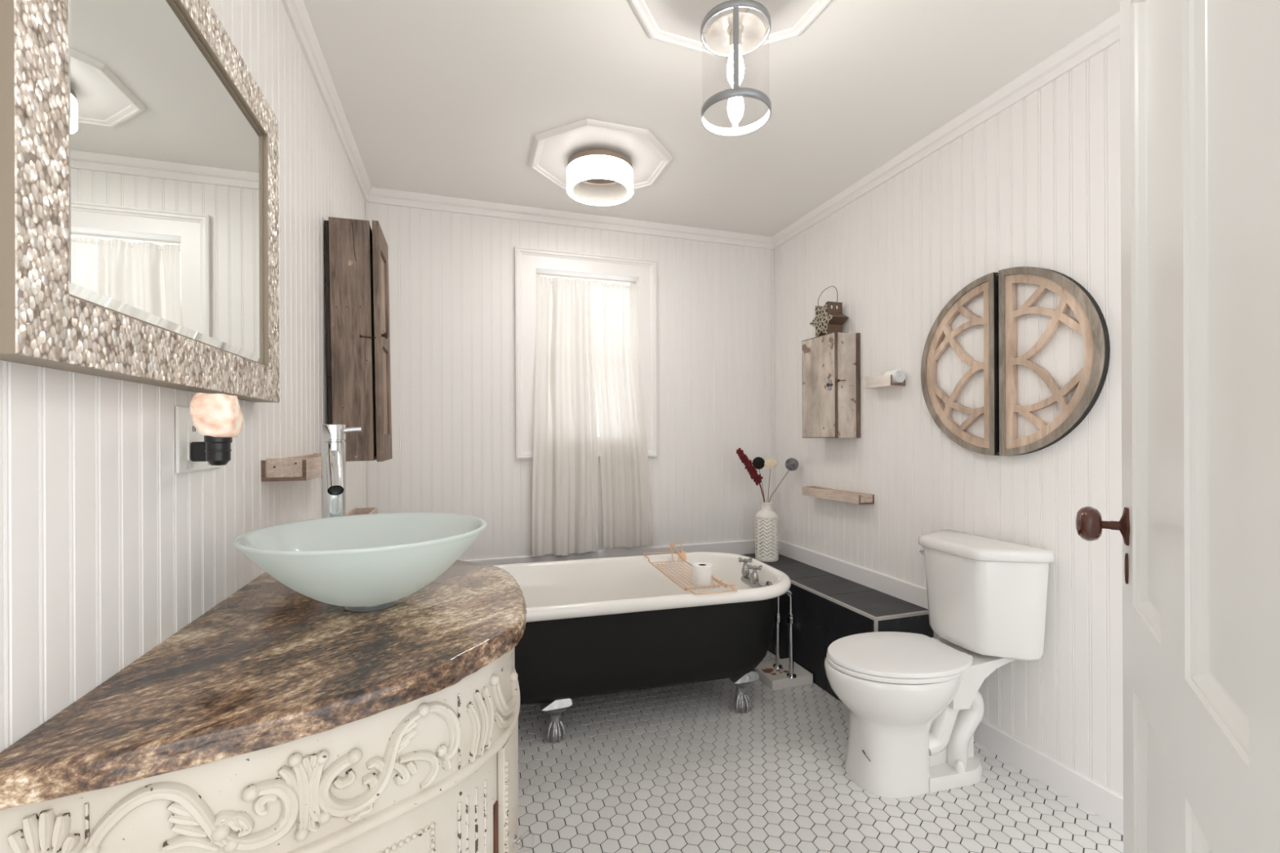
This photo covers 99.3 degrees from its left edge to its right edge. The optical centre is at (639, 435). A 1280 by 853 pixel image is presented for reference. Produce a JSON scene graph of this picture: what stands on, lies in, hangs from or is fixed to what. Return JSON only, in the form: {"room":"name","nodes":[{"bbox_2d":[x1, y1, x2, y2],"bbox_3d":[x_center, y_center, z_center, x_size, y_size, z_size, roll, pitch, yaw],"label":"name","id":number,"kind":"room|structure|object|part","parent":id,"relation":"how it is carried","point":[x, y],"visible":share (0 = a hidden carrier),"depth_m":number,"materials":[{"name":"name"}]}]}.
{"room":"bathroom","nodes":[
{"label":"bathroom","id":0,"kind":"room"},
{"bbox_2d":[0,0,366,752],"bbox_3d":[-0.890,-0.029,1.152,0.050,2.440,3.442,0,0,-18],"label":"wall","id":1,"kind":"structure","parent":0,"point":[108,552],"depth_m":0.85,"materials":[{"name":"paint"}]},
{"bbox_2d":[0,0,279,402],"bbox_3d":[-0.759,-0.415,0.907,0.049,0.672,0.802,0,0,-18],"label":"wall mirror","id":2,"kind":"object","parent":1,"relation":"attached to","point":[140,203],"visible":1,"depth_m":0.74,"materials":[{"name":"silver metal"}]},
{"bbox_3d":[-0.747,-0.416,0.910,0.007,0.510,0.640,0,0,-18],"label":"bevelled glass","id":3,"kind":"part","parent":2,"relation":"part of","materials":[{"name":"white mirror"}]},
{"bbox_2d":[175,405,221,473],"bbox_3d":[-0.808,0.007,1.006,0.016,0.116,0.172,0,0,-18],"label":"outlet plate","id":4,"kind":"object","parent":1,"relation":"attached to","point":[186,433],"visible":0.44,"depth_m":0.95,"materials":[{"name":"white plastic"}]},
{"bbox_2d":[186,420,198,460],"bbox_3d":[-0.796,0.008,0.969,0.004,0.070,0.034,0,0,-18],"label":"receptacle","id":5,"kind":"object","parent":4,"relation":"attached to","point":[192,433],"depth_m":0.96,"materials":[{"name":"white plastic"}]},
{"bbox_2d":[189,392,243,466],"bbox_3d":[-0.724,-0.010,0.931,0.070,0.119,0.166,0,0,-39],"label":"salt lamp","id":6,"kind":"object","parent":4,"relation":"attached to","point":[217,417],"visible":1,"depth_m":0.88,"materials":[{"name":"pink stone"}]},
{"bbox_2d":[204,435,232,466],"bbox_3d":[-0.694,0.024,0.895,0.037,0.050,0.037,0,0,-18],"label":"socket","id":7,"kind":"object","parent":6,"relation":"attached to","point":[218,450],"depth_m":0.88,"materials":[{"name":"black plastic"}]},
{"bbox_2d":[261,453,321,481],"bbox_3d":[-0.942,0.083,1.550,0.096,0.056,0.462,0,0,-18],"label":"shelf","id":8,"kind":"object","parent":1,"relation":"attached to","point":[307,467],"visible":0.71,"depth_m":1.34,"materials":[{"name":"brown wood"}]},
{"bbox_2d":[280,0,371,202],"bbox_3d":[-0.848,-1.216,1.141,0.034,0.067,3.392,0,0,-18],"label":"trim","id":9,"kind":"structure","parent":1,"relation":"attached to","point":[297,14],"depth_m":1.87,"materials":[{"name":"paint"}]},
{"bbox_2d":[324,217,391,462],"bbox_3d":[-1.047,-0.339,2.059,0.198,0.866,0.272,-1,0,-18],"label":"upper cabinet","id":10,"kind":"object","parent":1,"relation":"attached to","point":[357,292],"visible":0.95,"depth_m":1.94,"materials":[{"name":"brown wood"}]},
{"bbox_3d":[-0.984,-0.340,2.081,0.021,0.866,0.268,-1,0,-18],"label":"door","id":11,"kind":"part","parent":10,"relation":"part of","materials":[{"name":"brown wood"}]},
{"bbox_3d":[-0.992,-0.542,2.082,0.007,0.296,0.176,-1,0,-18],"label":"panel","id":12,"kind":"part","parent":10,"relation":"part of","materials":[{"name":"brown wood"}]},
{"bbox_3d":[-0.932,-0.366,1.987,0.022,0.024,0.024,-1,0,-18],"label":"knob","id":13,"kind":"part","parent":10,"relation":"part of","materials":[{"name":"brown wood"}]},
{"bbox_3d":[-0.985,-0.168,2.084,0.007,0.329,0.176,-1,0,-18],"label":"panel","id":14,"kind":"part","parent":10,"relation":"part of","materials":[{"name":"brown wood"}]},
{"bbox_2d":[346,507,377,515],"bbox_3d":[-1.158,0.346,2.220,0.096,0.049,0.462,0,0,-18],"label":"shelf","id":15,"kind":"object","parent":1,"relation":"attached to","point":[357,511],"visible":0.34,"depth_m":2.42,"materials":[{"name":"brown wood"}]},
{"bbox_2d":[367,202,773,560],"bbox_3d":[-0.270,-0.032,3.137,2.354,2.440,0.050,0,0,-18],"label":"wall","id":16,"kind":"structure","parent":0,"point":[451,275],"depth_m":2.98,"materials":[{"name":"paint"}]},
{"bbox_2d":[365,202,368,507],"bbox_3d":[-1.378,-0.258,2.747,0.008,1.843,0.008,0,0,-18],"label":"trim","id":17,"kind":"structure","parent":16,"relation":"attached to","point":[366,202],"depth_m":2.74,"materials":[{"name":"paint"}]},
{"bbox_2d":[366,186,773,249],"bbox_3d":[-0.263,-1.218,3.097,2.354,0.067,0.034,0,0,-18],"label":"trim","id":18,"kind":"structure","parent":16,"relation":"attached to","point":[376,195],"depth_m":3.03,"materials":[{"name":"paint"}]},
{"bbox_2d":[515,245,657,458],"bbox_3d":[-0.310,-0.455,3.152,0.817,1.158,0.157,0,0,-18],"label":"window","id":19,"kind":"structure","parent":16,"relation":"in","point":[530,262],"depth_m":3.07,"materials":[{"name":"paint"}]},
{"bbox_2d":[535,279,630,288],"bbox_3d":[-0.296,-0.872,3.130,0.609,0.010,0.010,0,0,-18],"label":"curtain rod","id":20,"kind":"object","parent":19,"relation":"attached to","point":[551,281],"visible":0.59,"depth_m":3.10,"materials":[{"name":"white plastic"}]},
{"bbox_2d":[532,275,598,556],"bbox_3d":[-0.421,-0.115,3.038,0.371,1.548,0.119,0,0,-18],"label":"curtain","id":21,"kind":"object","parent":20,"relation":"hanging from","point":[565,486],"visible":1,"depth_m":3.03,"materials":[{"name":"white fabric"}]},
{"bbox_2d":[591,280,652,548],"bbox_3d":[-0.102,-0.126,3.144,0.342,1.528,0.115,0,0,-18],"label":"curtain","id":22,"kind":"object","parent":20,"relation":"hanging from","point":[627,521],"visible":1,"depth_m":3.13,"materials":[{"name":"white fabric"}]},
{"bbox_3d":[-0.322,-0.682,3.211,0.609,0.522,0.030,0,0,-18],"label":"sash","id":23,"kind":"part","parent":19,"relation":"part of","materials":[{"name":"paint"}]},
{"bbox_2d":[462,539,755,565],"bbox_3d":[-0.257,0.701,3.106,2.354,0.084,0.015,0,0,-18],"label":"baseboard","id":24,"kind":"structure","parent":16,"relation":"attached to","point":[740,547],"depth_m":3.17,"materials":[{"name":"paint"}]},
{"bbox_2d":[772,248,775,512],"bbox_3d":[0.853,-0.268,3.470,0.010,1.843,0.010,0,0,-18],"label":"trim","id":25,"kind":"structure","parent":16,"relation":"attached to","point":[773,313],"depth_m":3.47,"materials":[{"name":"paint"}]},
{"bbox_2d":[302,0,1119,236],"bbox_3d":[0.248,-1.279,1.524,2.454,0.050,3.442,0,0,-18],"label":"ceiling","id":26,"kind":"structure","parent":0,"point":[447,98],"depth_m":1.95,"materials":[{"name":"paint"}]},
{"bbox_2d":[528,118,672,189],"bbox_3d":[-0.183,-1.243,2.478,0.615,0.018,0.615,0,0,-18],"label":"ceiling medallion","id":27,"kind":"object","parent":26,"relation":"attached to","point":[552,150],"visible":0.8,"depth_m":2.35,"materials":[{"name":"paint"}]},
{"bbox_2d":[566,148,633,205],"bbox_3d":[-0.182,-1.177,2.474,0.302,0.137,0.302,0,0,-18],"label":"drum ceiling light","id":28,"kind":"object","parent":27,"relation":"attached to","point":[597,176],"visible":1,"depth_m":2.39,"materials":[{"name":"white glass"}]},
{"bbox_2d":[627,0,832,58],"bbox_3d":[0.260,-1.245,1.465,0.615,0.018,0.615,0,0,-21],"label":"ceiling medallion","id":29,"kind":"object","parent":26,"relation":"attached to","point":[677,23],"visible":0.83,"depth_m":1.62,"materials":[{"name":"paint"}]},
{"bbox_2d":[700,0,771,136],"bbox_3d":[0.257,-1.053,1.463,0.186,0.394,0.186,0,0,-18],"label":"pendant lantern","id":30,"kind":"object","parent":26,"relation":"hanging from","point":[734,35],"visible":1,"depth_m":1.45,"materials":[{"name":"silver glass"}]},
{"bbox_2d":[727,23,743,51],"bbox_3d":[0.256,-1.072,1.463,0.046,0.060,0.046,0,0,-18],"label":"socket","id":31,"kind":"object","parent":30,"relation":"attached to","point":[730,26],"depth_m":1.45,"materials":[{"name":"silver metal"}]},
{"bbox_3d":[0.257,-0.991,1.463,0.046,0.102,0.046,0,0,-18],"label":"bulb","id":32,"kind":"part","parent":30,"relation":"part of","materials":[{"name":"white glass"}]},
{"bbox_2d":[518,650,1123,852],"bbox_3d":[0.259,1.216,1.524,2.454,0.060,3.442,0,0,-18],"label":"floor","id":33,"kind":"structure","parent":0,"point":[675,768],"depth_m":1.80,"materials":[{"name":"tile"}]},
{"bbox_2d":[0,648,521,852],"bbox_3d":[-0.530,0.781,1.089,0.585,0.818,0.976,0,0,-18],"label":"vanity","id":34,"kind":"object","parent":33,"relation":"on","point":[437,772],"visible":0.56,"depth_m":0.71,"materials":[{"name":"beige paint"}]},
{"bbox_2d":[0,560,526,810],"bbox_3d":[-0.533,0.352,1.088,0.590,0.038,1.003,0,0,-18],"label":"countertop","id":35,"kind":"structure","parent":34,"relation":"on","point":[271,664],"depth_m":0.75,"materials":[{"name":"brown stone"}]},
{"bbox_2d":[321,424,361,518],"bbox_3d":[-0.672,0.154,1.227,0.085,0.359,0.146,0,0,-31],"label":"mixer","id":36,"kind":"object","parent":35,"relation":"on","point":[333,445],"visible":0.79,"depth_m":1.24,"materials":[{"name":"silver metal"}]},
{"bbox_3d":[-0.677,0.079,1.207,0.031,0.101,0.117,0,0,-31],"label":"spout","id":37,"kind":"part","parent":36,"relation":"part of","materials":[{"name":"silver metal"}]},
{"bbox_3d":[-0.673,-0.013,1.268,0.042,0.016,0.013,0,0,-21],"label":"lever","id":38,"kind":"part","parent":36,"relation":"part of","materials":[{"name":"silver metal"}]},
{"bbox_2d":[233,512,486,613],"bbox_3d":[-0.525,0.256,1.065,0.433,0.152,0.433,0,0,-18],"label":"vessel basin","id":39,"kind":"object","parent":35,"relation":"in","point":[362,563],"visible":1,"depth_m":0.98,"materials":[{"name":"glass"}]},
{"bbox_3d":[-0.536,0.525,1.087,0.572,0.026,0.976,0,0,-18],"label":"waist moulding","id":40,"kind":"part","parent":34,"relation":"part of","materials":[{"name":"beige paint"}]},
{"bbox_3d":[-0.292,0.844,1.167,0.052,0.610,0.474,0,0,-18],"label":"door","id":41,"kind":"part","parent":34,"relation":"part of","materials":[{"name":"beige paint"}]},
{"bbox_2d":[494,551,791,743],"bbox_3d":[-0.134,0.902,2.393,1.575,0.571,0.755,0,0,-15],"label":"clawfoot bathtub","id":42,"kind":"object","parent":33,"relation":"on","point":[604,625],"visible":0.84,"depth_m":2.15,"materials":[{"name":"black ceramic"}]},
{"bbox_2d":[494,551,791,622],"bbox_3d":[-0.134,0.816,2.393,1.574,0.399,0.754,0,0,-15],"label":"basin","id":43,"kind":"object","parent":42,"relation":"in","point":[629,588],"depth_m":2.61,"materials":[{"name":"white ceramic"}]},
{"bbox_2d":[642,542,737,595],"bbox_3d":[0.212,0.588,2.488,0.207,0.104,0.750,0,0,-15],"label":"caddy","id":44,"kind":"object","parent":42,"relation":"on","point":[682,557],"visible":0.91,"depth_m":2.52,"materials":[{"name":"gold metal"}]},
{"bbox_2d":[653,561,720,590],"bbox_3d":[0.200,0.633,2.485,0.178,0.014,0.462,0,0,-15],"label":"wire basket","id":45,"kind":"object","parent":44,"relation":"on","point":[708,586],"depth_m":2.49,"materials":[{"name":"gold metal"}]},
{"bbox_2d":[692,562,712,587],"bbox_3d":[0.266,0.592,2.317,0.084,0.086,0.084,0,0,-18],"label":"paper roll","id":46,"kind":"object","parent":44,"relation":"in","point":[702,572],"visible":0.96,"depth_m":2.28,"materials":[{"name":"paper"}]},
{"bbox_2d":[738,557,772,587],"bbox_3d":[0.522,0.665,2.548,0.104,0.144,0.246,0,0,-15],"label":"tub faucet","id":47,"kind":"object","parent":42,"relation":"attached to","point":[753,580],"visible":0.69,"depth_m":2.55,"materials":[{"name":"silver metal"}]},
{"bbox_3d":[0.510,0.602,2.630,0.067,0.018,0.067,0,0,10],"label":"cross handle","id":48,"kind":"part","parent":47,"relation":"part of","materials":[{"name":"silver metal"}]},
{"bbox_3d":[0.535,0.615,2.538,0.067,0.018,0.067,0,0,18],"label":"cross handle","id":49,"kind":"part","parent":47,"relation":"part of","materials":[{"name":"silver metal"}]},
{"bbox_2d":[754,657,813,690],"bbox_3d":[0.689,1.161,2.660,0.222,0.047,0.205,0,0,-18],"label":"wooden block","id":50,"kind":"object","parent":33,"relation":"on","point":[774,678],"visible":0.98,"depth_m":2.59,"materials":[{"name":"white wood"}]},
{"bbox_2d":[773,595,782,668],"bbox_3d":[0.632,0.931,2.669,0.145,0.415,0.048,0,0,-18],"label":"supply pipe","id":51,"kind":"object","parent":50,"relation":"on","point":[778,618],"visible":0.62,"depth_m":2.67,"materials":[{"name":"silver metal"}]},
{"bbox_2d":[785,590,796,678],"bbox_3d":[0.668,0.931,2.562,0.153,0.415,0.048,0,0,-18],"label":"supply pipe","id":52,"kind":"object","parent":50,"relation":"on","point":[790,618],"visible":0.84,"depth_m":2.57,"materials":[{"name":"silver metal"}]},
{"bbox_2d":[739,553,933,702],"bbox_3d":[-0.067,0.965,2.524,2.354,0.446,1.238,0,0,-18],"label":"tiled ledge","id":53,"kind":"object","parent":33,"relation":"on","point":[828,607],"visible":0.3,"depth_m":2.56,"materials":[{"name":"tile"}]},
{"bbox_2d":[755,501,778,562],"bbox_3d":[0.754,0.566,3.238,0.135,0.346,0.135,0,0,-18],"label":"ceramic vase","id":54,"kind":"object","parent":53,"relation":"on","point":[766,540],"visible":0.98,"depth_m":3.19,"materials":[{"name":"white ceramic"}]},
{"bbox_2d":[736,448,764,502],"bbox_3d":[0.664,0.335,3.215,0.211,0.531,0.066,0,0,-18],"label":"dried flower","id":55,"kind":"object","parent":54,"relation":"in","point":[752,470],"visible":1,"depth_m":3.19,"materials":[{"name":"red plant"}]},
{"bbox_3d":[0.733,0.429,3.234,0.070,0.342,0.012,0,0,-18],"label":"stem","id":56,"kind":"part","parent":55,"relation":"part of","materials":[{"name":"plant"}]},
{"bbox_2d":[752,457,764,498],"bbox_3d":[0.717,0.363,3.276,0.075,0.473,0.078,0,0,-18],"label":"dried flower","id":57,"kind":"object","parent":54,"relation":"in","point":[758,462],"visible":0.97,"depth_m":3.25,"materials":[{"name":"black plant"}]},
{"bbox_2d":[764,458,777,502],"bbox_3d":[0.775,0.368,3.219,0.078,0.463,0.072,0,0,-18],"label":"dried flower","id":58,"kind":"object","parent":54,"relation":"in","point":[770,463],"visible":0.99,"depth_m":3.20,"materials":[{"name":"beige plant"}]},
{"bbox_3d":[0.766,0.397,3.224,0.020,0.405,0.007,0,0,27],"label":"stem","id":59,"kind":"part","parent":58,"relation":"part of","materials":[{"name":"brown plant"}]},
{"bbox_2d":[768,457,798,502],"bbox_3d":[0.834,0.364,3.189,0.188,0.471,0.077,0,0,10],"label":"dried flower","id":60,"kind":"object","parent":54,"relation":"in","point":[792,464],"visible":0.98,"depth_m":3.16,"materials":[{"name":"grey plant"}]},
{"bbox_3d":[0.813,0.399,3.213,0.141,0.402,0.011,0,0,23],"label":"stem","id":61,"kind":"part","parent":60,"relation":"part of","materials":[{"name":"grey plant"}]},
{"bbox_3d":[-0.022,0.965,2.386,2.354,0.446,0.947,0,0,-18],"label":"edge trim","id":62,"kind":"part","parent":53,"relation":"part of","materials":[{"name":"tile"}]},
{"bbox_2d":[824,528,1053,798],"bbox_3d":[0.982,0.781,1.929,0.686,0.803,0.448,0,0,-14],"label":"toilet","id":63,"kind":"object","parent":33,"relation":"on","point":[914,702],"visible":1,"depth_m":1.83,"materials":[{"name":"ceramic"}]},
{"bbox_3d":[0.886,0.780,1.905,0.472,0.016,0.368,0,0,-14],"label":"seat","id":64,"kind":"part","parent":63,"relation":"part of","materials":[{"name":"plastic"}]},
{"bbox_3d":[0.883,0.761,1.904,0.462,0.019,0.366,0,0,-14],"label":"lid","id":65,"kind":"part","parent":63,"relation":"part of","materials":[{"name":"plastic"}]},
{"bbox_3d":[1.089,0.448,2.098,0.025,0.022,0.052,0,0,31],"label":"flush lever","id":66,"kind":"part","parent":63,"relation":"part of","materials":[{"name":"silver metal"}]},
{"bbox_3d":[1.201,0.400,1.984,0.232,0.041,0.448,0,0,-14],"label":"cistern lid","id":67,"kind":"part","parent":63,"relation":"part of","materials":[{"name":"ceramic"}]},
{"bbox_2d":[1075,0,1279,852],"bbox_3d":[0.715,0.143,0.761,0.114,2.058,0.807,0,0,34],"label":"door","id":68,"kind":"structure","parent":33,"relation":"on","point":[1198,525],"depth_m":0.67,"materials":[{"name":"paint"}]},
{"bbox_3d":[0.872,0.171,1.058,0.040,0.067,0.067,0,0,34],"label":"knob","id":69,"kind":"part","parent":68,"relation":"part of","materials":[{"name":"brown metal"}]},
{"bbox_3d":[0.843,-0.238,0.888,0.030,1.094,0.222,0,0,34],"label":"panel","id":70,"kind":"part","parent":68,"relation":"part of","materials":[{"name":"paint"}]},
{"bbox_3d":[0.847,0.712,0.888,0.030,0.504,0.222,0,0,34],"label":"panel","id":71,"kind":"part","parent":68,"relation":"part of","materials":[{"name":"paint"}]},
{"bbox_3d":[0.646,0.712,0.592,0.030,0.504,0.225,0,0,34],"label":"panel","id":72,"kind":"part","parent":68,"relation":"part of","materials":[{"name":"paint"}]},
{"bbox_3d":[0.642,-0.237,0.592,0.030,1.094,0.225,0,0,34],"label":"panel","id":73,"kind":"part","parent":68,"relation":"part of","materials":[{"name":"paint"}]},
{"bbox_2d":[773,40,1123,795],"bbox_3d":[1.397,-0.039,1.895,0.050,2.440,3.442,0,0,-18],"label":"wall","id":74,"kind":"structure","parent":0,"point":[1037,184],"depth_m":2.02,"materials":[{"name":"paint"}]},
{"bbox_2d":[801,331,860,438],"bbox_3d":[0.980,-0.252,2.824,0.167,0.525,0.294,0,0,-18],"label":"upper cabinet","id":75,"kind":"object","parent":74,"relation":"attached to","point":[831,362],"visible":1,"depth_m":2.72,"materials":[{"name":"brown wood"}]},
{"bbox_3d":[0.926,-0.251,2.815,0.014,0.525,0.278,0,0,-18],"label":"door","id":76,"kind":"part","parent":75,"relation":"part of","materials":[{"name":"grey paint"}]},
{"bbox_2d":[809,285,848,337],"bbox_3d":[0.988,-0.646,2.850,0.093,0.263,0.202,0,0,-18],"label":"star lantern","id":77,"kind":"object","parent":75,"relation":"on","point":[829,317],"visible":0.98,"depth_m":2.81,"materials":[{"name":"wood"}]},
{"bbox_3d":[0.981,-0.728,2.845,0.011,0.098,0.116,0,0,-40],"label":"wire handle","id":78,"kind":"part","parent":77,"relation":"part of","materials":[{"name":"metal"}]},
{"bbox_3d":[0.949,-0.254,2.718,0.003,0.054,0.048,0,0,-18],"label":"lock plate","id":79,"kind":"part","parent":75,"relation":"part of","materials":[{"name":"metal"}]},
{"bbox_2d":[802,485,874,504],"bbox_3d":[1.019,0.305,2.835,0.090,0.050,0.461,0,0,-18],"label":"shelf","id":80,"kind":"object","parent":74,"relation":"attached to","point":[847,496],"visible":1,"depth_m":2.76,"materials":[{"name":"brown wood"}]},
{"bbox_2d":[862,374,905,389],"bbox_3d":[1.125,-0.250,2.515,0.083,0.052,0.182,0,0,-18],"label":"shelf","id":81,"kind":"object","parent":74,"relation":"attached to","point":[884,381],"visible":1,"depth_m":2.48,"materials":[{"name":"brown wood"}]},
{"bbox_2d":[884,368,906,383],"bbox_3d":[1.148,-0.269,2.451,0.059,0.060,0.067,0,0,-18],"label":"rolled washcloth","id":82,"kind":"object","parent":81,"relation":"in","point":[899,375],"visible":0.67,"depth_m":2.42,"materials":[{"name":"fabric"}]},
{"bbox_2d":[771,11,1119,248],"bbox_3d":[1.360,-1.225,1.858,0.034,0.067,3.392,0,0,-18],"label":"trim","id":83,"kind":"structure","parent":74,"relation":"attached to","point":[1104,35],"depth_m":2.08,"materials":[{"name":"paint"}]},
{"bbox_2d":[777,539,1123,830],"bbox_3d":[1.378,0.916,1.861,0.015,0.530,3.392,0,0,-18],"label":"baseboard","id":84,"kind":"structure","parent":74,"relation":"attached to","point":[1100,799],"depth_m":1.97,"materials":[{"name":"paint"}]},
{"bbox_2d":[920,272,999,455],"bbox_3d":[1.264,-0.264,2.163,0.035,0.674,0.338,0,0,-18],"label":"decor","id":85,"kind":"object","parent":74,"relation":"attached to","point":[987,285],"visible":0.98,"depth_m":2.11,"materials":[{"name":"grey wood"}]},
{"bbox_2d":[998,266,1110,455],"bbox_3d":[1.374,-0.265,1.825,0.035,0.674,0.338,0,0,-18],"label":"decor","id":86,"kind":"object","parent":74,"relation":"attached to","point":[1091,324],"visible":1,"depth_m":1.82,"materials":[{"name":"grey wood"}]}
]}

